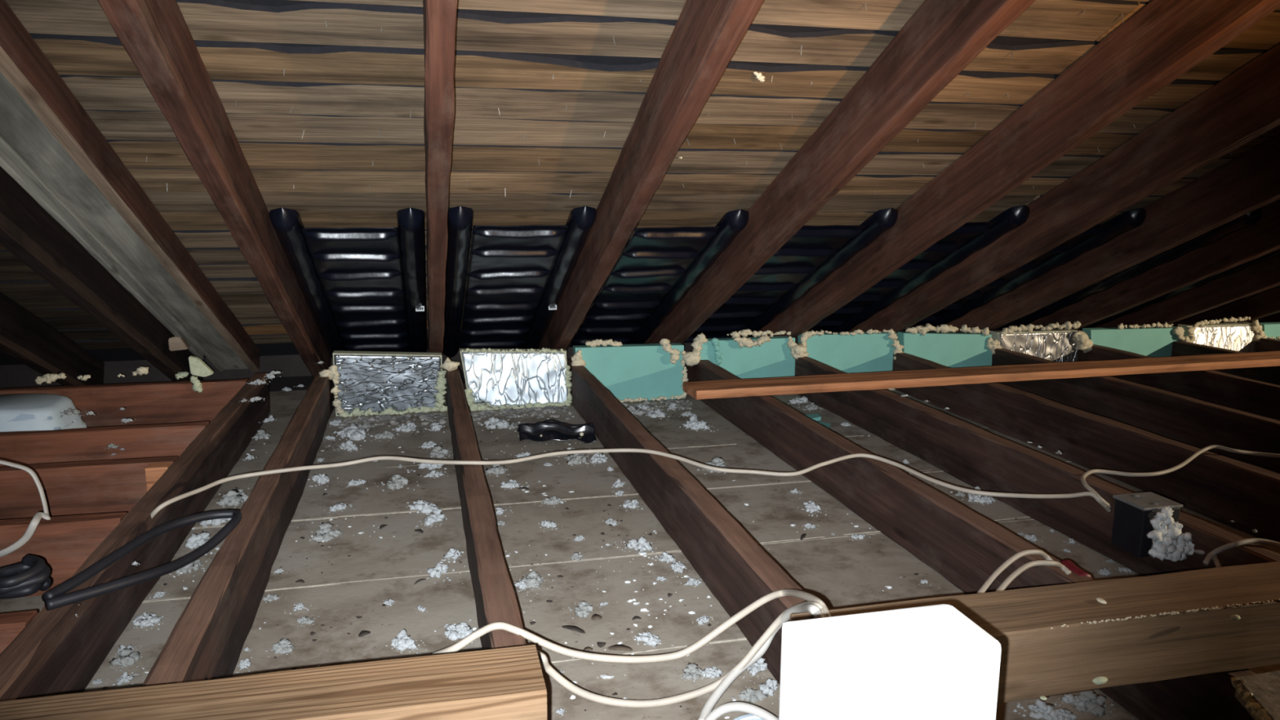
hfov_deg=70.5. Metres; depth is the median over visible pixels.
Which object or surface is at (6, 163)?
batten
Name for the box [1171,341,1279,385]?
joist
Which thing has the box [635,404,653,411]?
clump
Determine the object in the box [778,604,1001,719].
box
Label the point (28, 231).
rafter
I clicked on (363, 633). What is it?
dry leaf
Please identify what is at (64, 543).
joist
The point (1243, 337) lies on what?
block
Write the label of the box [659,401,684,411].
clump
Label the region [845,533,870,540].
clump
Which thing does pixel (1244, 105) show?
rafter
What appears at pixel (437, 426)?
clump
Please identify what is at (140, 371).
lump
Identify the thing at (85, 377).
lump
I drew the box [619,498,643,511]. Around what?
clump
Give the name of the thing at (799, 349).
lump
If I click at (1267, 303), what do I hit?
rafter
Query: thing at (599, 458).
clump
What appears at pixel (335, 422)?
clump
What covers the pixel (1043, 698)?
foam speck
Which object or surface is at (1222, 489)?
joist
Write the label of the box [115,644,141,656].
clump
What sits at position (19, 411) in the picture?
duct
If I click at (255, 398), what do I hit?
clump
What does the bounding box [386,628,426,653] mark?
clump
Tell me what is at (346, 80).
decking
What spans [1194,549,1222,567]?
cable
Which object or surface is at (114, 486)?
joist
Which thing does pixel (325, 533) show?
clump
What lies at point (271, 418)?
clump
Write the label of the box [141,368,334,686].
joist
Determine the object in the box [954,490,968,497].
clump
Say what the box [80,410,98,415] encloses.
clump
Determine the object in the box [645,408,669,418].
clump
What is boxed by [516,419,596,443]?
scrap
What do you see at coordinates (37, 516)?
cable
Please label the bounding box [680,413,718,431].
clump
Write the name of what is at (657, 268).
ceiling vent
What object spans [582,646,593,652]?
chip
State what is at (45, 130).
beam
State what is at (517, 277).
ceiling vent
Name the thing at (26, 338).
rafter
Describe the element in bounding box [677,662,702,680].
clump
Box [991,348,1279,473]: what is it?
joist
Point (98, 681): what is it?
clump
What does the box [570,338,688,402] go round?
foam block
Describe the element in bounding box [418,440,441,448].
clump
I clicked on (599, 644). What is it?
chip
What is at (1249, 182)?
rafter
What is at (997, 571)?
cable
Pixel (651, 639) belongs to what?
clump
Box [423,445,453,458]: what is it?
clump
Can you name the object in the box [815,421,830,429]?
teal offcut
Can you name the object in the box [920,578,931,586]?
clump
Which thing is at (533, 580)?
clump
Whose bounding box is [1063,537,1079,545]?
clump
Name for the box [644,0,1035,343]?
rafter
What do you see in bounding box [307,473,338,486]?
clump
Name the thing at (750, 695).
clump
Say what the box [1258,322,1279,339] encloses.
foam block
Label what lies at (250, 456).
clump
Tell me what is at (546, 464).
clump
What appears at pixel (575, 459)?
clump
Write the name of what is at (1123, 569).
clump
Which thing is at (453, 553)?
clump
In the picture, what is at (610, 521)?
clump
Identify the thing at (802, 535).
dry leaf
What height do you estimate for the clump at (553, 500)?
0.020 m
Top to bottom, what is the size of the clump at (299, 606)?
0.014 m
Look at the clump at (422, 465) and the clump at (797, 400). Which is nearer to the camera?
the clump at (422, 465)
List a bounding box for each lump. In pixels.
[35,373,66,385]
[76,374,90,381]
[132,366,149,376]
[174,371,189,379]
[190,376,203,392]
[319,368,330,378]
[439,356,460,371]
[682,349,701,366]
[753,71,765,82]
[790,342,807,359]
[991,339,998,351]
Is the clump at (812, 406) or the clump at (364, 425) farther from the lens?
the clump at (812, 406)
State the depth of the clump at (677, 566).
1.71 m
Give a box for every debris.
[102,410,1271,711]
[333,411,447,431]
[470,404,574,425]
[620,399,693,420]
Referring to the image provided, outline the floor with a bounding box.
[0,363,1279,719]
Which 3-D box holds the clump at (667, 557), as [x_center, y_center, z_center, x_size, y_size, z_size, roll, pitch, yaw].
[0.048,0.381,1.768,0.049,0.019,0.037,3,11,14]
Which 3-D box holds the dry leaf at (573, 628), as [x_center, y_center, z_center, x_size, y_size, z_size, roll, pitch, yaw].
[-0.109,0.438,1.474,0.045,0.004,0.013,4,11,20]
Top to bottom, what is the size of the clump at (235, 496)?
0.041 m
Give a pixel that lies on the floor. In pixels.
(842, 571)
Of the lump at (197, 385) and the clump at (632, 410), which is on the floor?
the clump at (632, 410)
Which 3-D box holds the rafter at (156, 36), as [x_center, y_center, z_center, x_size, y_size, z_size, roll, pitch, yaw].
[-0.766,-0.420,1.572,0.050,1.714,3.643,-2,11,-13]
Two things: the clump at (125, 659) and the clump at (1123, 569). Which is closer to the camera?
the clump at (125, 659)
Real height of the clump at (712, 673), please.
0.017 m
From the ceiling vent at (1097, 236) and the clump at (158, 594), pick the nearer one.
the clump at (158, 594)
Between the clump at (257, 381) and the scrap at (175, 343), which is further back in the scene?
the scrap at (175, 343)
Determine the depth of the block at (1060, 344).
3.46 m
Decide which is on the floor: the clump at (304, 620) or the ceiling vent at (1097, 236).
the clump at (304, 620)
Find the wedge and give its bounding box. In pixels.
[188,355,213,377]
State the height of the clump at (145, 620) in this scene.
0.019 m
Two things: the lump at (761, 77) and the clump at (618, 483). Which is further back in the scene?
the clump at (618, 483)
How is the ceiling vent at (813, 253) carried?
in the decking
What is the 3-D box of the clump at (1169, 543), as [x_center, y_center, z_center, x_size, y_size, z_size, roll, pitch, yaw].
[0.921,0.303,1.571,0.100,0.101,0.036,-3,11,-19]
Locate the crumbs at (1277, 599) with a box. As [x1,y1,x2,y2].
[1050,598,1279,628]
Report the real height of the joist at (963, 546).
0.138 m
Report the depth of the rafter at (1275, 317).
4.07 m
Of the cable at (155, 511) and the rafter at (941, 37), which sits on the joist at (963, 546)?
the cable at (155, 511)
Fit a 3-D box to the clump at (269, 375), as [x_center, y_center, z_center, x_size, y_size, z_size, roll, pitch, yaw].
[-1.112,0.048,2.716,0.052,0.019,0.058,3,11,14]
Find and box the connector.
[1060,559,1091,577]
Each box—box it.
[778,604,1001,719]
[1111,491,1182,557]
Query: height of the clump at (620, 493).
0.013 m
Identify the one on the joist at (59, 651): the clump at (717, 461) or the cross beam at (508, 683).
the cross beam at (508, 683)
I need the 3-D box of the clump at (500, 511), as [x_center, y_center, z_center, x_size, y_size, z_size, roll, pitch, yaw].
[-0.310,0.336,2.019,0.051,0.017,0.045,2,10,8]
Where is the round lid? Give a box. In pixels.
[733,714,778,719]
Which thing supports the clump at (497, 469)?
on the floor
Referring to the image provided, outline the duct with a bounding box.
[0,393,86,431]
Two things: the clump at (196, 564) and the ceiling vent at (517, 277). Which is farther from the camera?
the ceiling vent at (517, 277)
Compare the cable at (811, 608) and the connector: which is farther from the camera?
the connector
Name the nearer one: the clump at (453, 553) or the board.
the board
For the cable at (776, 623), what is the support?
hanging from the cross beam at (1037, 660)
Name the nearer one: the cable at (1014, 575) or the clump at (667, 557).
the cable at (1014, 575)
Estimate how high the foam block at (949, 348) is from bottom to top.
0.236 m
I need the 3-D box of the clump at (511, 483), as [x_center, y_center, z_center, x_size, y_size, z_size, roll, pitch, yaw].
[-0.314,0.302,2.200,0.088,0.023,0.050,-3,11,-18]
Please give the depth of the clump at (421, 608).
1.54 m
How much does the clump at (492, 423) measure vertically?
0.039 m
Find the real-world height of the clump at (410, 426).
0.027 m
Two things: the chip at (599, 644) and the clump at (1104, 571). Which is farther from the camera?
the clump at (1104, 571)
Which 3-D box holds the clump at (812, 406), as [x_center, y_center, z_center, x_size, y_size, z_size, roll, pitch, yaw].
[0.574,0.154,3.016,0.091,0.025,0.076,0,10,0]
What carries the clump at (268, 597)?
on the floor
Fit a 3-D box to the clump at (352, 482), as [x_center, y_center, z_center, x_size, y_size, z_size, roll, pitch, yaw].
[-0.696,0.299,2.216,0.067,0.017,0.040,-5,12,-27]
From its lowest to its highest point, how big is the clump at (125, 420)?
0.010 m
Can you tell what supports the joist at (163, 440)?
on the floor
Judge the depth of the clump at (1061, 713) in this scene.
1.23 m
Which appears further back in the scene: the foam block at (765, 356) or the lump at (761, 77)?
the foam block at (765, 356)
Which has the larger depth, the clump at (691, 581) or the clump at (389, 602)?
the clump at (691, 581)
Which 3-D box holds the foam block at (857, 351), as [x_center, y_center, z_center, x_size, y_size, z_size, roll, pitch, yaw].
[0.758,-0.003,3.287,0.401,0.228,0.081,-2,11,-13]
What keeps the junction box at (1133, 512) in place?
attached to the joist at (975, 456)
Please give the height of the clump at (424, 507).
0.027 m
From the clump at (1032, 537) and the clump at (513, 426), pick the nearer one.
the clump at (1032, 537)
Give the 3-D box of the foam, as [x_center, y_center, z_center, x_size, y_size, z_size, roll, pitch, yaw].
[0.369,-0.119,3.934,10.800,0.286,0.040,-2,11,-13]
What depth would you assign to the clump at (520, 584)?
1.63 m
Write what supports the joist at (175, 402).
on the floor
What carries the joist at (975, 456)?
on the floor
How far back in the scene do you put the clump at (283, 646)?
1.40 m
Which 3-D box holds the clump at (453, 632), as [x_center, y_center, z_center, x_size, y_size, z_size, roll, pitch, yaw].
[-0.286,0.435,1.471,0.076,0.023,0.070,7,13,35]
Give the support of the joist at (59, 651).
on the floor
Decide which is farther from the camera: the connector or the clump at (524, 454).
the clump at (524, 454)
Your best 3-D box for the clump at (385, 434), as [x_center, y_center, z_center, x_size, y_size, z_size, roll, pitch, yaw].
[-0.741,0.218,2.639,0.076,0.025,0.090,-1,10,-8]
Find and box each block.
[145,462,172,492]
[328,351,447,417]
[459,347,572,411]
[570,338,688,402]
[690,328,797,378]
[797,328,902,390]
[897,323,995,368]
[990,320,1093,362]
[1082,321,1195,357]
[1177,315,1267,352]
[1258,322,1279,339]
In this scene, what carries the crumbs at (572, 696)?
on the floor
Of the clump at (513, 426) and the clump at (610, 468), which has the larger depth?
the clump at (513, 426)
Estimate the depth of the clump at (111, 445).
2.18 m
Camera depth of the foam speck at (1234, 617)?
1.05 m
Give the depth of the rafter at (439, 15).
1.60 m
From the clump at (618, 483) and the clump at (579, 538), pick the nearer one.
the clump at (579, 538)
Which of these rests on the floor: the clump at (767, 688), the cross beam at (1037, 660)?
the clump at (767, 688)
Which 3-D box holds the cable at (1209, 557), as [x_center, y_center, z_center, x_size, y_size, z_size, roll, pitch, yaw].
[1.009,0.318,1.478,0.161,0.046,0.043,4,11,20]
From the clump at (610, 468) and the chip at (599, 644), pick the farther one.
the clump at (610, 468)
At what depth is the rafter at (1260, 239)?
3.05 m
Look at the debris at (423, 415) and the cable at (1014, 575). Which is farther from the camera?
the debris at (423, 415)
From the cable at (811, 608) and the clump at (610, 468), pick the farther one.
the clump at (610, 468)
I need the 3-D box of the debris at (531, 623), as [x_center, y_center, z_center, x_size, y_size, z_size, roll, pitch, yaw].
[-0.054,0.354,1.947,1.800,0.006,2.211,-2,11,-13]
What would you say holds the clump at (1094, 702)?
on the floor
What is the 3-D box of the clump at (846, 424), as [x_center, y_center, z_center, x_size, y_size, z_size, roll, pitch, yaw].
[0.641,0.199,2.800,0.044,0.013,0.033,3,11,15]
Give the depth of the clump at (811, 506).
2.04 m
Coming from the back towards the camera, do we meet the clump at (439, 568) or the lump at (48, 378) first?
the lump at (48, 378)
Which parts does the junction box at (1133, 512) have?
box lid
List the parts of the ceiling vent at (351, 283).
ribbed panel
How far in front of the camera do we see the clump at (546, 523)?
1.93 m
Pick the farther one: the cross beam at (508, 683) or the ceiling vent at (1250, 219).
the ceiling vent at (1250, 219)
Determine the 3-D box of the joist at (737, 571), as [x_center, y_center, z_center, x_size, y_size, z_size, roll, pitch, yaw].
[0.165,0.362,1.534,0.049,0.138,3.420,-2,11,-13]
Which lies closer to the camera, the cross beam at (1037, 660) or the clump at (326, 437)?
the cross beam at (1037, 660)
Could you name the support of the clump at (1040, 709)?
on the floor
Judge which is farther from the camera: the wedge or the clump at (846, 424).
the clump at (846, 424)
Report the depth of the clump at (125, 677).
1.31 m
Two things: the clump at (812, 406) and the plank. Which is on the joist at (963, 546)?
the plank
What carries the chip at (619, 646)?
on the floor
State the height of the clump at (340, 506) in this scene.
0.019 m
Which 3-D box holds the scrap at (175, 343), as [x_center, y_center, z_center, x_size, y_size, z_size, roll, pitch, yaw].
[-1.459,-0.055,2.867,0.053,0.047,0.040,-2,11,-13]
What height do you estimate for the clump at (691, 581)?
0.011 m
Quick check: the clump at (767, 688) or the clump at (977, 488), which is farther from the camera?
the clump at (977, 488)
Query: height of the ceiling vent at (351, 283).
0.576 m
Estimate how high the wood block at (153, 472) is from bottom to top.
0.081 m
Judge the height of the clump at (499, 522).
0.011 m
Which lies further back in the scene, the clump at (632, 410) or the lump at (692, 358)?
the lump at (692, 358)
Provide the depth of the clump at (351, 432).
2.63 m
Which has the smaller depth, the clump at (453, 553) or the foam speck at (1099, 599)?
the foam speck at (1099, 599)
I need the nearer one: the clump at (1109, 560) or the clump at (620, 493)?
the clump at (1109, 560)
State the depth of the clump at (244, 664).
1.36 m
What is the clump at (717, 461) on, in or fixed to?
on the floor
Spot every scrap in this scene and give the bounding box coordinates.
[168,336,190,351]
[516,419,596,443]
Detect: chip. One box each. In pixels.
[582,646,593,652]
[591,613,602,620]
[596,641,605,647]
[607,644,632,650]
[631,616,640,619]
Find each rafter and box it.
[0,166,204,381]
[0,292,104,386]
[97,0,331,378]
[422,0,457,362]
[537,0,764,350]
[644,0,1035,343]
[751,0,1279,338]
[848,43,1279,333]
[931,134,1279,333]
[989,199,1279,333]
[1093,255,1279,328]
[1171,287,1279,326]
[1248,311,1279,323]
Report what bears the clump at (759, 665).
on the floor
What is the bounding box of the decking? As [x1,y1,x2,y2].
[0,0,1279,364]
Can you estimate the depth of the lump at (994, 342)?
3.39 m
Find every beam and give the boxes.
[0,0,259,371]
[0,644,546,719]
[790,560,1279,703]
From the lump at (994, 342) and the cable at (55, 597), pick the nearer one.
the cable at (55, 597)
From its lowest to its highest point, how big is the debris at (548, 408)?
0.019 m
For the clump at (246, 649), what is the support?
on the floor
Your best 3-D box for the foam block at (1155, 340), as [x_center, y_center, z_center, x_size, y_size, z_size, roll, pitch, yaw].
[1.978,-0.046,3.584,0.487,0.213,0.073,-2,11,-13]
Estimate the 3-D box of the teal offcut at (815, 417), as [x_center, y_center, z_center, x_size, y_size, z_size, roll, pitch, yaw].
[0.535,0.179,2.792,0.046,0.012,0.079,1,10,2]
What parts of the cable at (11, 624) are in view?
black cable coil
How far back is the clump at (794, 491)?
2.16 m
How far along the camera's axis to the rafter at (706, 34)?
1.72 m
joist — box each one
[0,373,270,701]
[0,378,248,427]
[0,421,208,466]
[0,456,177,519]
[0,511,127,597]
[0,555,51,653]
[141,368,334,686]
[444,366,526,650]
[566,359,807,685]
[687,360,1257,719]
[794,356,1279,576]
[892,352,1279,542]
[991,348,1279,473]
[1078,344,1279,420]
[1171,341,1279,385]
[1256,337,1279,352]
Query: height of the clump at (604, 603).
0.006 m
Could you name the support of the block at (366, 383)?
on the floor
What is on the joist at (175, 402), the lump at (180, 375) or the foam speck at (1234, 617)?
the lump at (180, 375)
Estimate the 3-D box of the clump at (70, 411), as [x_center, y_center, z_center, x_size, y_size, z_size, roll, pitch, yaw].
[-1.402,0.128,2.245,0.054,0.018,0.052,10,14,42]
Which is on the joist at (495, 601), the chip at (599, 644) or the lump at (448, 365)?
the lump at (448, 365)
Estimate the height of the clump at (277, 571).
0.009 m
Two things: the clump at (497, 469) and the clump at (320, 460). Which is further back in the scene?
the clump at (320, 460)
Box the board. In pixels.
[1231,670,1279,719]
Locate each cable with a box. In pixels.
[0,459,50,557]
[41,509,241,610]
[151,448,1111,519]
[431,588,831,663]
[537,600,826,707]
[697,603,824,719]
[703,702,778,719]
[976,549,1053,593]
[995,560,1071,591]
[1080,444,1279,508]
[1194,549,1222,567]
[1202,537,1279,565]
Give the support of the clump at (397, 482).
on the floor
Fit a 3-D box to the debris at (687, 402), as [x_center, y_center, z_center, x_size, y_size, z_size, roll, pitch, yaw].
[0.027,0.166,2.969,0.358,0.019,0.264,-2,11,-13]
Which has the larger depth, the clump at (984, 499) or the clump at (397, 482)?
the clump at (397, 482)
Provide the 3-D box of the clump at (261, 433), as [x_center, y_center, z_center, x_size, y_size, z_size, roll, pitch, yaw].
[-1.049,0.204,2.509,0.061,0.027,0.058,4,11,21]
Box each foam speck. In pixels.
[1040,695,1046,700]
[1092,676,1107,685]
[1095,597,1106,604]
[1230,614,1240,620]
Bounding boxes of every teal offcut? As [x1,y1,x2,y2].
[805,413,821,421]
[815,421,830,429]
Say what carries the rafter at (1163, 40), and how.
attached to the decking
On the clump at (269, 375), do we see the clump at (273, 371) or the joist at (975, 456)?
the clump at (273, 371)
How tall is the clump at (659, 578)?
0.009 m
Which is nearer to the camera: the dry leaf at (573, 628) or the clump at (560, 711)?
the clump at (560, 711)
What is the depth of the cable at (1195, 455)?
1.85 m
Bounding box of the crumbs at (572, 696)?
[130,414,951,718]
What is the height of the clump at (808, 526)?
0.012 m
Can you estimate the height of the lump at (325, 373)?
0.031 m
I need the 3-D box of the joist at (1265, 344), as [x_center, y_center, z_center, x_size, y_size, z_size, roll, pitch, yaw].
[2.911,0.252,2.191,0.050,0.138,3.420,-2,11,-13]
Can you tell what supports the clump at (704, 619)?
on the floor
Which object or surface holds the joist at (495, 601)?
on the floor
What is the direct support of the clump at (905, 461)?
on the floor
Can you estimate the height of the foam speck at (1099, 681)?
0.010 m
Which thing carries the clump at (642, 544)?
on the floor
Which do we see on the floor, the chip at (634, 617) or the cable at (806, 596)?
the chip at (634, 617)
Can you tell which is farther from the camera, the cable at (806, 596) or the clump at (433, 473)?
the clump at (433, 473)
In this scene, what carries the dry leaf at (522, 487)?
on the floor
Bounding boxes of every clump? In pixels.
[59,408,87,415]
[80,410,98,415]
[91,679,108,684]
[102,443,124,449]
[108,647,142,671]
[112,671,138,685]
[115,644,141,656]
[120,417,135,423]
[131,612,163,630]
[148,590,168,599]
[175,559,208,576]
[184,530,219,555]
[191,518,231,530]
[216,486,249,510]
[235,657,252,673]
[241,453,254,461]
[243,647,252,651]
[246,378,270,385]
[248,396,265,401]
[251,428,271,440]
[258,415,275,423]
[262,594,286,603]
[263,373,280,379]
[265,638,302,657]
[266,370,280,373]
[272,568,288,573]
[280,386,292,391]
[284,602,311,613]
[291,615,319,628]
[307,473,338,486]
[308,521,344,543]
[317,457,324,462]
[323,435,339,441]
[324,502,351,512]
[326,419,342,426]
[333,423,373,441]
[333,439,361,451]
[346,479,368,487]
[357,422,373,428]
[370,430,398,441]
[374,473,419,491]
[382,598,395,607]
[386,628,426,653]
[389,421,418,434]
[404,457,446,472]
[406,499,439,515]
[415,508,447,528]
[415,605,427,613]
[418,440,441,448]
[421,469,448,478]
[423,422,444,432]
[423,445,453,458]
[426,563,454,583]
[434,619,479,640]
[440,547,463,562]
[480,417,519,431]
[484,464,509,476]
[492,479,528,488]
[494,506,512,516]
[495,520,508,525]
[508,423,518,429]
[511,581,528,592]
[514,451,535,457]
[514,570,554,595]
[533,496,566,506]
[538,520,557,531]
[543,462,553,466]
[555,453,594,466]
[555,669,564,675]
[555,706,566,716]
[563,600,604,618]
[570,551,586,560]
[572,535,586,541]
[585,453,613,465]
[600,601,608,606]
[602,518,619,526]
[607,466,613,471]
[611,478,625,488]
[612,489,624,497]
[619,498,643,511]
[619,536,656,552]
[625,405,647,417]
[631,631,661,648]
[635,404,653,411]
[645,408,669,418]
[650,575,667,582]
[651,551,675,563]
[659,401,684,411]
[666,561,689,577]
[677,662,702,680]
[678,411,693,417]
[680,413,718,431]
[680,577,702,587]
[692,614,718,626]
[693,665,722,682]
[696,456,729,474]
[731,686,779,706]
[742,657,767,680]
[748,678,777,703]
[787,395,808,404]
[790,488,802,493]
[797,500,826,516]
[799,402,822,411]
[801,523,820,530]
[840,422,852,426]
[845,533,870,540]
[902,458,909,463]
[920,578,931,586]
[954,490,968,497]
[961,494,1004,505]
[967,486,982,502]
[1013,698,1056,719]
[1022,533,1042,542]
[1048,702,1077,719]
[1049,693,1088,711]
[1061,548,1071,552]
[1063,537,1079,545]
[1067,689,1115,716]
[1096,567,1112,575]
[1103,559,1115,564]
[1118,566,1134,575]
[1146,505,1194,561]
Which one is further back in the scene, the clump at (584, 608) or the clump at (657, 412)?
the clump at (657, 412)
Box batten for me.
[0,147,204,359]
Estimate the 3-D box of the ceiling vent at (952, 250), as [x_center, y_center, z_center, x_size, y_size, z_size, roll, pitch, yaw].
[0.790,-0.247,3.129,0.347,0.584,1.227,-2,11,-13]
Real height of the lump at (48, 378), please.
0.035 m
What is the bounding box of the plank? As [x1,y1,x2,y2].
[683,351,1279,399]
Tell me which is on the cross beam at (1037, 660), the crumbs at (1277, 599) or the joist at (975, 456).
the crumbs at (1277, 599)
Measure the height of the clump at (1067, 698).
0.023 m
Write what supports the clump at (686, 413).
on the floor
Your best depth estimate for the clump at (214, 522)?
1.93 m
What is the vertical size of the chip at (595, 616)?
0.004 m
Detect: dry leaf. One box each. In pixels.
[358,630,370,636]
[413,528,422,533]
[517,486,528,489]
[561,625,585,633]
[800,533,806,540]
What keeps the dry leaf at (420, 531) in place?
on the floor
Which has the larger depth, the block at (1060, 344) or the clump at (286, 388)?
the block at (1060, 344)
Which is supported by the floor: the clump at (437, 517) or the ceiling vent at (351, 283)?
the clump at (437, 517)
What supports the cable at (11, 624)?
on the floor
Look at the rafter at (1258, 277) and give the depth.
3.43 m
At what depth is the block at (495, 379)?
3.00 m
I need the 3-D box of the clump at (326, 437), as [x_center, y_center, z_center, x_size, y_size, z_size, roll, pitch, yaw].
[-0.902,0.226,2.617,0.051,0.015,0.047,7,12,32]
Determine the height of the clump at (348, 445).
0.034 m
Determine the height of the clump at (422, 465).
0.032 m
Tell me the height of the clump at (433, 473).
0.016 m
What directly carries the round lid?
on the floor
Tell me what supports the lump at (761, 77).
attached to the decking
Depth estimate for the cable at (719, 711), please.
1.14 m
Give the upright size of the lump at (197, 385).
0.054 m
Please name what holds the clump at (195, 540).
on the floor
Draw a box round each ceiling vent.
[269,207,427,359]
[442,205,596,357]
[566,208,748,350]
[683,207,897,342]
[796,204,1029,338]
[902,207,1146,332]
[993,208,1262,330]
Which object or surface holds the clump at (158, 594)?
on the floor
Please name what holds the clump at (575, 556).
on the floor
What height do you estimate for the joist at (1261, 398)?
0.138 m
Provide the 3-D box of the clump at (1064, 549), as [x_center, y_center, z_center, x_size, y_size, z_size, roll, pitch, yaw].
[0.855,0.381,1.812,0.014,0.006,0.023,-3,11,-19]

